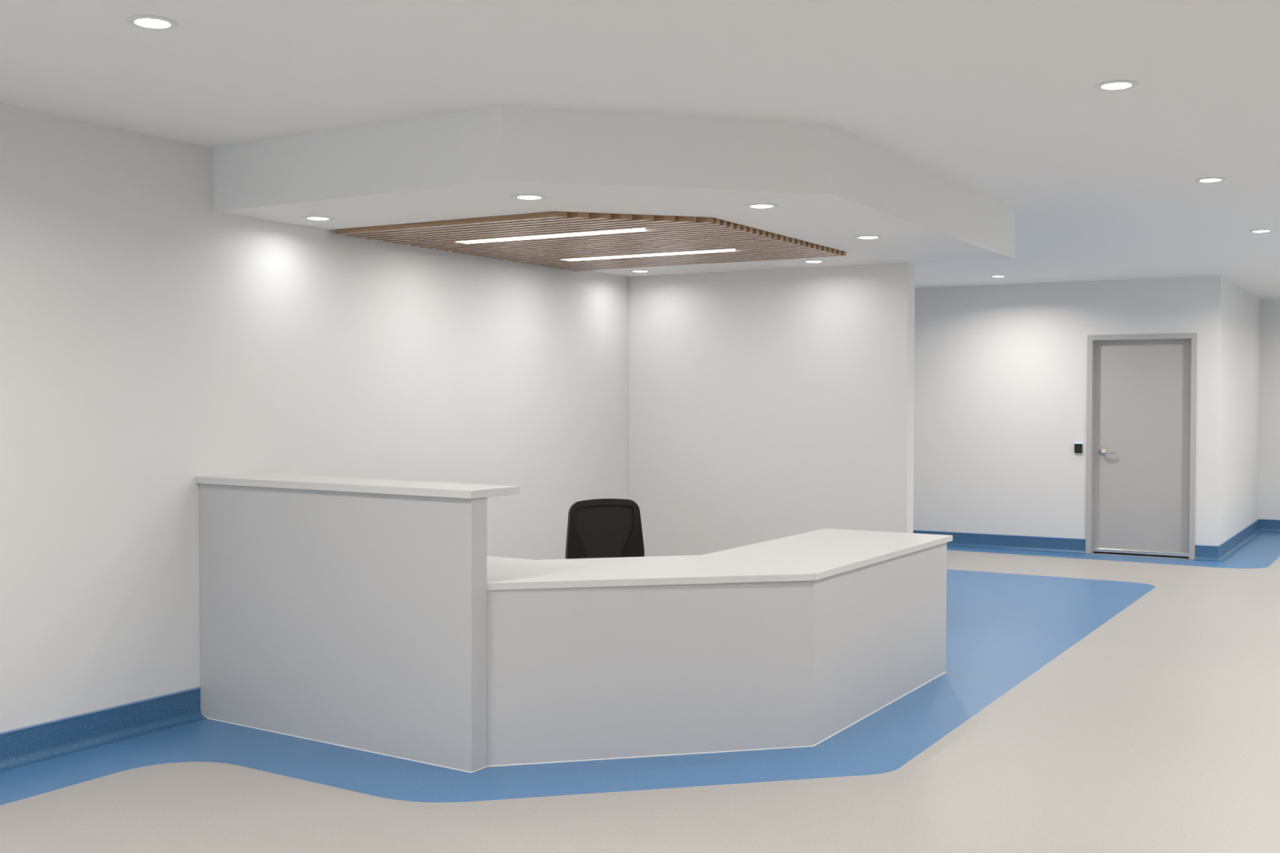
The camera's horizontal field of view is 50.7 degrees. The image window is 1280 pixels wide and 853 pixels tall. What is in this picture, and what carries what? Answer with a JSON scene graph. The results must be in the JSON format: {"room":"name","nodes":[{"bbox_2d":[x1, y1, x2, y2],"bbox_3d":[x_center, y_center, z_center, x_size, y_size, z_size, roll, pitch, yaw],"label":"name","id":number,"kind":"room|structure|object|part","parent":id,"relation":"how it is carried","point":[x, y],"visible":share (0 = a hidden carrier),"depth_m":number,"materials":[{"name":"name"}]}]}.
{"room":"hospital reception area","nodes":[
{"label":"hospital reception area","id":0,"kind":"room"},
{"bbox_2d":[0,102,628,732],"bbox_3d":[-0.964,-0.010,8.490,0.120,2.727,21.145,1,1,30],"label":"wall","id":1,"kind":"structure","parent":0,"point":[153,340],"depth_m":6.38,"materials":[{"name":"paint"}]},
{"bbox_2d":[0,686,206,771],"bbox_3d":[-4.161,1.378,2.896,0.055,0.146,8.220,1,1,30],"label":"baseboard","id":2,"kind":"structure","parent":1,"relation":"attached to","point":[39,742],"depth_m":5.94,"materials":[{"name":"blue plastic"}]},
{"bbox_2d":[213,105,1015,276],"bbox_3d":[0.143,-1.198,7.477,2.786,0.307,4.067,1,1,30],"label":"ceiling","id":3,"kind":"structure","parent":0,"point":[831,186],"depth_m":6.02,"materials":[{"name":"paint"}]},
{"bbox_2d":[302,215,333,220],"bbox_3d":[-1.597,-1.031,6.698,0.158,0.008,0.158,1,1,30],"label":"recessed light","id":4,"kind":"object","parent":3,"relation":"in","point":[310,217],"visible":1,"depth_m":6.67,"materials":[{"name":"white plastic"}]},
{"bbox_2d":[511,194,546,199],"bbox_3d":[-0.490,-1.014,5.981,0.158,0.008,0.158,1,1,30],"label":"recessed light","id":5,"kind":"object","parent":3,"relation":"in","point":[522,197],"visible":1,"depth_m":5.96,"materials":[{"name":"white plastic"}]},
{"bbox_2d":[335,211,845,271],"bbox_3d":[-0.192,-1.067,7.681,2.001,0.084,2.358,1,1,30],"label":"ceiling panel","id":6,"kind":"object","parent":3,"relation":"attached to","point":[663,233],"visible":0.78,"depth_m":7.42,"materials":[{"name":"brown wood"}]},
{"bbox_2d":[457,227,645,244],"bbox_3d":[-0.494,-1.043,7.234,1.161,0.053,0.102,1,1,30],"label":"linear light","id":7,"kind":"object","parent":6,"relation":"attached to","point":[642,228],"visible":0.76,"depth_m":7.21,"materials":[{"name":"white plastic"}]},
{"bbox_2d":[564,248,734,261],"bbox_3d":[0.035,-1.059,8.161,1.156,0.053,0.102,1,1,30],"label":"linear light","id":8,"kind":"object","parent":6,"relation":"attached to","point":[726,250],"visible":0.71,"depth_m":8.13,"materials":[{"name":"white plastic"}]},
{"bbox_2d":[629,269,651,272],"bbox_3d":[0.002,-1.077,9.373,0.158,0.008,0.158,1,1,30],"label":"recessed light","id":9,"kind":"object","parent":3,"relation":"in","point":[636,270],"visible":1,"depth_m":9.35,"materials":[{"name":"white plastic"}]},
{"bbox_2d":[744,203,778,208],"bbox_3d":[0.561,-1.016,6.234,0.158,0.008,0.158,1,1,30],"label":"recessed light","id":10,"kind":"object","parent":3,"relation":"in","point":[754,206],"visible":1,"depth_m":6.21,"materials":[{"name":"white"}]},
{"bbox_2d":[801,259,826,262],"bbox_3d":[1.119,-1.061,8.695,0.158,0.008,0.158,1,1,30],"label":"recessed light","id":11,"kind":"object","parent":3,"relation":"in","point":[810,260],"visible":1,"depth_m":8.67,"materials":[{"name":"white plastic"}]},
{"bbox_2d":[853,235,882,239],"bbox_3d":[1.251,-1.036,7.407,0.158,0.008,0.158,1,1,30],"label":"recessed light","id":12,"kind":"object","parent":3,"relation":"in","point":[862,237],"visible":1,"depth_m":7.38,"materials":[{"name":"white plastic"}]},
{"bbox_2d":[0,0,1279,299],"bbox_3d":[2.801,-1.371,6.258,8.840,0.100,21.385,1,1,30],"label":"ceiling","id":13,"kind":"structure","parent":0,"point":[998,100],"depth_m":5.10,"materials":[{"name":"paint"}]},
{"bbox_2d":[126,15,178,30],"bbox_3d":[-1.563,-1.293,4.329,0.158,0.008,0.158,1,1,30],"label":"recessed light","id":14,"kind":"object","parent":13,"relation":"in","point":[150,22],"visible":1,"depth_m":4.32,"materials":[{"name":"white plastic"}]},
{"bbox_2d":[989,275,1006,277],"bbox_3d":[3.445,-1.444,12.989,0.158,0.008,0.158,1,1,30],"label":"recessed light","id":15,"kind":"object","parent":13,"relation":"in","point":[994,276],"visible":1,"depth_m":12.96,"materials":[{"name":"white plastic"}]},
{"bbox_2d":[1094,80,1138,90],"bbox_3d":[1.818,-1.299,5.152,0.158,0.008,0.158,1,1,30],"label":"recessed light","id":16,"kind":"object","parent":13,"relation":"in","point":[1117,85],"visible":1,"depth_m":5.14,"materials":[{"name":"white"}]},
{"bbox_2d":[1194,177,1226,182],"bbox_3d":[3.098,-1.337,7.334,0.158,0.008,0.158,1,1,30],"label":"recessed light","id":17,"kind":"object","parent":13,"relation":"in","point":[1209,180],"visible":1,"depth_m":7.31,"materials":[{"name":"white plastic"}]},
{"bbox_2d":[1248,229,1273,232],"bbox_3d":[4.378,-1.375,9.516,0.158,0.008,0.158,1,1,30],"label":"recessed light","id":18,"kind":"object","parent":13,"relation":"in","point":[1258,230],"visible":1,"depth_m":9.49,"materials":[{"name":"white plastic"}]},
{"bbox_2d":[0,532,1279,852],"bbox_3d":[2.793,1.455,6.311,8.840,0.100,21.385,1,1,30],"label":"floor","id":19,"kind":"structure","parent":0,"point":[1097,702],"depth_m":5.49,"materials":[{"name":"beige plastic"}]},
{"bbox_2d":[195,473,952,773],"bbox_3d":[-0.058,0.815,6.651,4.053,1.152,1.900,0,1,-17],"label":"reception desk","id":20,"kind":"object","parent":19,"relation":"on","point":[372,615],"visible":1,"depth_m":5.86,"materials":[{"name":"grey laminate"}]},
{"bbox_3d":[0.058,1.042,5.784,1.438,0.732,0.050,0,1,-14],"label":"panel","id":21,"kind":"part","parent":20,"relation":"part of","materials":[{"name":"grey laminate"}]},
{"bbox_2d":[486,528,952,590],"bbox_3d":[-0.168,0.635,7.025,2.746,0.032,2.972,1,1,30],"label":"countertop","id":22,"kind":"structure","parent":20,"relation":"on","point":[815,555],"depth_m":6.23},
{"bbox_3d":[1.219,1.026,6.764,0.054,0.732,1.896,1,1,30],"label":"panel","id":23,"kind":"part","parent":20,"relation":"part of","materials":[{"name":"grey laminate"}]},
{"bbox_2d":[565,498,644,559],"bbox_3d":[-0.116,0.896,7.594,0.632,0.953,0.606,0,1,-25],"label":"office chair","id":24,"kind":"object","parent":19,"relation":"on","point":[597,528],"visible":0.42,"depth_m":7.78,"materials":[{"name":"black fabric"}]},
{"bbox_2d":[627,262,915,556],"bbox_3d":[0.859,-0.022,9.381,2.122,2.727,0.127,1,1,30],"label":"wall","id":25,"kind":"structure","parent":0,"point":[763,406],"depth_m":9.29,"materials":[{"name":"paint"}]},
{"bbox_2d":[913,275,1222,546],"bbox_3d":[4.130,-0.097,13.780,3.315,2.727,0.120,1,1,30],"label":"wall","id":26,"kind":"structure","parent":0,"point":[1001,371],"depth_m":13.81,"materials":[{"name":"paint"}]},
{"bbox_2d":[913,529,1085,554],"bbox_3d":[2.235,1.227,11.757,2.122,0.146,5.326,1,1,30],"label":"baseboard","id":27,"kind":"structure","parent":26,"relation":"attached to","point":[1042,544],"depth_m":13.88,"materials":[{"name":"blue plastic"}]},
{"bbox_2d":[1074,443,1082,453],"bbox_3d":[4.398,0.217,13.548,0.072,0.100,0.018,1,1,30],"label":"card reader","id":28,"kind":"object","parent":26,"relation":"attached to","point":[1077,446],"visible":1,"depth_m":13.54,"materials":[{"name":"black plastic"}]},
{"bbox_2d":[1085,333,1197,559],"bbox_3d":[4.939,0.186,13.303,1.024,2.185,0.131,1,1,30],"label":"door","id":29,"kind":"structure","parent":26,"relation":"in","point":[1141,388],"depth_m":13.32,"materials":[{"name":"grey paint"}]},
{"bbox_3d":[4.613,0.253,13.486,0.074,0.074,0.060,1,1,30],"label":"handle","id":30,"kind":"part","parent":29,"relation":"part of","materials":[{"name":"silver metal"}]},
{"bbox_3d":[4.659,0.254,13.442,0.147,0.027,0.034,1,1,23],"label":"lever","id":31,"kind":"part","parent":29,"relation":"part of","materials":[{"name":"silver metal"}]},
{"bbox_2d":[1194,519,1279,561],"bbox_3d":[8.587,1.219,13.111,5.489,0.146,3.547,1,1,30],"label":"baseboard","id":32,"kind":"structure","parent":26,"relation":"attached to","point":[1220,553],"depth_m":13.97,"materials":[{"name":"blue plastic"}]},
{"bbox_2d":[1219,276,1261,544],"bbox_3d":[6.392,-0.104,14.477,0.120,2.727,3.372,1,1,30],"label":"wall","id":33,"kind":"structure","parent":0,"point":[1241,309],"depth_m":14.22,"materials":[{"name":"paint"}]},
{"bbox_2d":[1258,298,1279,519],"bbox_3d":[8.176,-0.117,15.455,8.600,2.727,0.120,1,1,30],"label":"wall","id":34,"kind":"structure","parent":0,"point":[1269,381],"depth_m":15.85,"materials":[{"name":"paint"}]}
]}

